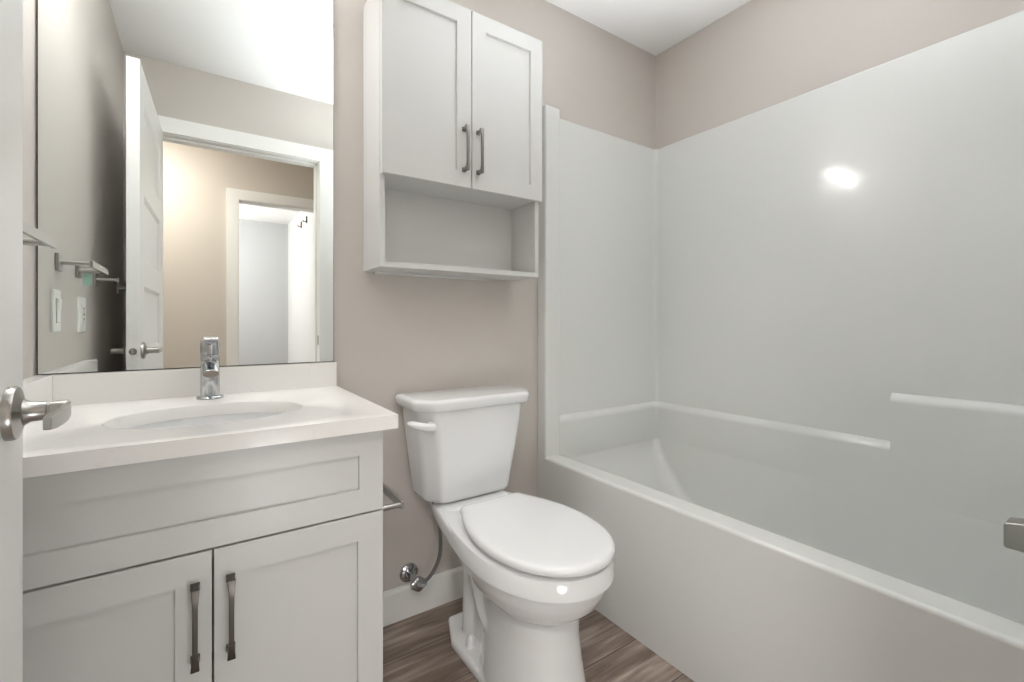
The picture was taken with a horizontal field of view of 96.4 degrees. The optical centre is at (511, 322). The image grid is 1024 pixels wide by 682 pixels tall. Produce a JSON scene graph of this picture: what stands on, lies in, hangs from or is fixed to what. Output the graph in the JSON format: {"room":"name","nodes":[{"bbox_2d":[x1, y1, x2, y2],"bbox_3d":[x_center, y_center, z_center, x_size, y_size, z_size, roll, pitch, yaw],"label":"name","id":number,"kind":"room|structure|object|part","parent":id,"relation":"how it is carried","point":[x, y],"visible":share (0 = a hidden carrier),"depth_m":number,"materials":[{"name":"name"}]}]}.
{"room":"bathroom","nodes":[
{"label":"bathroom","id":0,"kind":"room"},
{"bbox_2d":[23,0,34,378],"bbox_3d":[-0.764,-0.177,0.448,0.100,2.440,1.520,0,0,-34],"label":"wall","id":1,"kind":"structure","parent":0,"point":[28,5],"depth_m":1.05,"materials":[{"name":"grey paint"}]},
{"bbox_2d":[23,221,56,248],"bbox_3d":[-0.933,-0.168,0.853,0.076,0.048,0.288,0,0,-34],"label":"towel bar","id":2,"kind":"object","parent":1,"relation":"attached to","point":[39,238],"visible":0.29,"depth_m":0.90,"materials":[{"name":"silver metal"}]},
{"bbox_3d":[-1.000,-0.168,0.955,0.064,0.013,0.013,0,0,-34],"label":"bracket arm","id":3,"kind":"part","parent":2,"relation":"part of","materials":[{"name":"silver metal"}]},
{"bbox_2d":[35,0,655,591],"bbox_3d":[-0.227,-0.177,1.792,2.500,2.440,0.100,0,0,-34],"label":"wall","id":4,"kind":"structure","parent":0,"point":[394,335],"depth_m":1.69,"materials":[{"name":"grey paint"}]},
{"bbox_2d":[36,0,333,374],"bbox_3d":[-0.863,-0.466,1.296,0.686,1.182,0.005,0,0,-34],"label":"wall mirror","id":5,"kind":"object","parent":4,"relation":"attached to","point":[185,148],"visible":0.89,"depth_m":1.26,"materials":[{"name":"mirror"}]},
{"bbox_2d":[52,362,336,404],"bbox_3d":[-0.844,0.165,1.300,0.660,0.076,0.020,0,0,-34],"label":"backsplash","id":6,"kind":"structure","parent":4,"relation":"attached to","point":[101,387],"depth_m":1.24,"materials":[{"name":"white stone"}]},
{"bbox_2d":[400,502,442,591],"bbox_3d":[-0.313,0.765,1.599,0.120,0.320,0.122,0,0,-34],"label":"water supply valve","id":7,"kind":"object","parent":4,"relation":"attached to","point":[408,573],"visible":0.94,"depth_m":1.60,"materials":[{"name":"silver metal"}]},
{"bbox_3d":[-0.320,0.896,1.572,0.060,0.051,0.015,0,0,-34],"label":"valve knob","id":8,"kind":"part","parent":7,"relation":"part of","materials":[{"name":"silver metal"}]},
{"bbox_2d":[383,565,463,626],"bbox_3d":[-0.241,0.987,1.714,0.846,0.113,0.013,0,0,-34],"label":"baseboard","id":9,"kind":"structure","parent":4,"relation":"attached to","point":[402,602],"depth_m":1.65,"materials":[{"name":"white paint"}]},
{"bbox_2d":[363,0,541,280],"bbox_3d":[-0.183,-0.617,1.625,0.617,0.900,0.223,0,0,-34],"label":"upper cabinet","id":10,"kind":"object","parent":4,"relation":"attached to","point":[452,92],"visible":1,"depth_m":1.57,"materials":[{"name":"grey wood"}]},
{"bbox_3d":[-0.272,-0.763,1.483,0.310,0.608,0.018,0,0,-34],"label":"door","id":11,"kind":"part","parent":10,"relation":"part of","materials":[{"name":"grey wood"}]},
{"bbox_3d":[-0.277,-0.171,1.679,0.463,0.007,0.029,0,0,-34],"label":"hanging rail","id":12,"kind":"part","parent":10,"relation":"part of","materials":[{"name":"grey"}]},
{"bbox_3d":[-0.153,-0.585,1.532,0.015,0.152,0.034,0,0,-34],"label":"pull handle","id":13,"kind":"part","parent":10,"relation":"part of","materials":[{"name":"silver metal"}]},
{"bbox_3d":[-0.107,-0.585,1.563,0.015,0.152,0.034,0,0,-34],"label":"pull handle","id":14,"kind":"part","parent":10,"relation":"part of","materials":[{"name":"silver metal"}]},
{"bbox_3d":[-0.016,-0.763,1.657,0.304,0.608,0.018,0,0,-34],"label":"door","id":15,"kind":"part","parent":10,"relation":"part of","materials":[{"name":"grey wood"}]},
{"bbox_2d":[383,597,693,681],"bbox_3d":[0.702,1.073,-1.034,4.600,0.060,5.820,0,0,-34],"label":"floor","id":16,"kind":"structure","parent":0,"point":[416,648],"depth_m":1.44,"materials":[{"name":"brown wood"}]},
{"bbox_2d":[23,430,382,681],"bbox_3d":[-0.709,0.639,1.051,0.667,0.808,0.583,0,0,-34],"label":"vanity cabinet","id":17,"kind":"object","parent":16,"relation":"on","point":[263,563],"visible":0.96,"depth_m":0.84,"materials":[{"name":"grey wood"}]},
{"bbox_3d":[-0.690,0.679,0.763,0.318,0.518,0.018,0,0,-34],"label":"door","id":18,"kind":"part","parent":17,"relation":"part of","materials":[{"name":"grey wood"}]},
{"bbox_3d":[-0.565,0.544,0.816,0.015,0.145,0.034,0,0,-34],"label":"pull handle","id":19,"kind":"part","parent":17,"relation":"part of","materials":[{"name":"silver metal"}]},
{"bbox_3d":[-0.557,0.326,0.853,0.638,0.179,0.018,0,0,-34],"label":"drawer","id":20,"kind":"part","parent":17,"relation":"part of","materials":[{"name":"grey wood"}]},
{"bbox_2d":[23,362,397,477],"bbox_3d":[-0.701,0.180,1.060,0.692,0.107,0.577,0,0,-34],"label":"countertop","id":21,"kind":"structure","parent":17,"relation":"on","point":[96,434],"depth_m":1.03,"materials":[{"name":"white stone"}]},
{"bbox_2d":[128,413,283,428],"bbox_3d":[-0.678,0.307,1.036,0.416,0.144,0.326,0,0,-34],"label":"sink","id":22,"kind":"object","parent":21,"relation":"in","point":[215,419],"visible":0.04,"depth_m":1.15,"materials":[{"name":"white ceramic"}]},
{"bbox_2d":[196,338,223,399],"bbox_3d":[-0.789,0.121,1.198,0.063,0.163,0.152,0,0,-34],"label":"faucet","id":23,"kind":"object","parent":21,"relation":"on","point":[209,347],"visible":1,"depth_m":1.21,"materials":[{"name":"silver metal"}]},
{"bbox_3d":[-0.778,0.116,1.181,0.039,0.039,0.112,0,0,-34],"label":"spout","id":24,"kind":"part","parent":23,"relation":"part of","materials":[{"name":"silver metal"}]},
{"bbox_3d":[-0.796,0.045,1.208,0.039,0.011,0.087,0,0,-34],"label":"lever","id":25,"kind":"part","parent":23,"relation":"part of","materials":[{"name":"silver metal"}]},
{"bbox_3d":[-0.520,0.544,0.847,0.015,0.145,0.034,0,0,-34],"label":"pull handle","id":26,"kind":"part","parent":17,"relation":"part of","materials":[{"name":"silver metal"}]},
{"bbox_3d":[-0.425,0.679,0.943,0.318,0.518,0.018,0,0,-34],"label":"door","id":27,"kind":"part","parent":17,"relation":"part of","materials":[{"name":"grey wood"}]},
{"bbox_2d":[382,483,403,510],"bbox_3d":[-0.330,0.437,1.146,0.066,0.048,0.187,0,0,-34],"label":"toilet paper holder","id":28,"kind":"object","parent":17,"relation":"attached to","point":[398,502],"visible":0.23,"depth_m":1.12,"materials":[{"name":"silver metal"}]},
{"bbox_3d":[-0.288,0.437,1.088,0.055,0.013,0.013,0,0,-34],"label":"bracket arm","id":29,"kind":"part","parent":28,"relation":"part of","materials":[{"name":"silver metal"}]},
{"bbox_2d":[395,385,614,681],"bbox_3d":[-0.016,0.645,1.405,0.484,0.796,0.755,0,0,-34],"label":"toilet","id":30,"kind":"object","parent":16,"relation":"on","point":[534,567],"visible":1,"depth_m":1.31,"materials":[{"name":"white ceramic"}]},
{"bbox_3d":[-0.283,0.326,1.439,0.090,0.035,0.035,0,0,-18],"label":"flush handle","id":31,"kind":"part","parent":30,"relation":"part of","materials":[{"name":"white plastic"}]},
{"bbox_3d":[-0.160,0.445,1.636,0.414,0.317,0.197,0,0,-34],"label":"tank","id":32,"kind":"part","parent":30,"relation":"part of","materials":[{"name":"white ceramic"}]},
{"bbox_3d":[-0.156,0.266,1.631,0.462,0.038,0.225,0,0,-34],"label":"tank lid","id":33,"kind":"part","parent":30,"relation":"part of","materials":[{"name":"white ceramic"}]},
{"bbox_3d":[-0.005,0.824,1.409,0.368,0.438,0.721,0,0,-34],"label":"bowl","id":34,"kind":"part","parent":30,"relation":"part of","materials":[{"name":"white ceramic"}]},
{"bbox_3d":[0.067,0.587,1.303,0.358,0.026,0.494,0,0,-34],"label":"seat lid","id":35,"kind":"part","parent":30,"relation":"part of","materials":[{"name":"white plastic"}]},
{"bbox_2d":[537,10,1023,681],"bbox_3d":[0.852,0.065,1.546,0.772,1.957,1.518,0,0,-34],"label":"bathtub","id":36,"kind":"object","parent":16,"relation":"on","point":[781,345],"visible":0.89,"depth_m":1.59,"materials":[{"name":"white plastic"}]},
{"bbox_2d":[1003,517,1023,552],"bbox_3d":[1.218,0.478,1.005,0.055,0.094,0.184,0,0,-34],"label":"tub spout","id":37,"kind":"object","parent":36,"relation":"attached to","point":[1013,528],"visible":1,"depth_m":1.05,"materials":[{"name":"silver metal"}]},
{"bbox_2d":[546,0,749,55],"bbox_3d":[0.702,-1.437,-1.034,4.600,0.080,5.820,0,0,-34],"label":"ceiling","id":38,"kind":"structure","parent":0,"point":[653,26],"depth_m":2.09,"materials":[{"name":"white paint"}]},
{"bbox_2d":[656,0,1023,148],"bbox_3d":[1.221,-0.177,1.796,0.100,2.440,1.520,0,0,-34],"label":"wall","id":39,"kind":"structure","parent":0,"point":[759,55],"depth_m":1.86,"materials":[{"name":"grey paint"}]},
{"bbox_3d":[0.011,-0.177,-0.017,4.400,2.440,0.120,0,0,-34],"label":"wall","id":40,"kind":"structure","parent":0,"visible":0},
{"bbox_2d":[0,0,70,681],"bbox_3d":[-0.423,0.013,0.266,0.157,2.044,0.825,0,0,-36],"label":"door","id":41,"kind":"structure","parent":40,"relation":"in","point":[16,411],"depth_m":0.56,"materials":[{"name":"white paint"}]},
{"bbox_3d":[-0.420,0.013,0.262,0.040,2.044,0.815,0,0,-36],"label":"panel","id":42,"kind":"part","parent":41,"relation":"part of","materials":[{"name":"white paint"}]},
{"bbox_3d":[-0.584,0.109,0.566,0.054,0.065,0.065,0,0,-36],"label":"lever handle","id":43,"kind":"part","parent":41,"relation":"part of","materials":[{"name":"silver metal"}]},
{"bbox_3d":[-0.535,0.109,0.542,0.011,0.019,0.115,0,0,-36],"label":"lever","id":44,"kind":"part","parent":41,"relation":"part of","materials":[{"name":"silver metal"}]}
]}

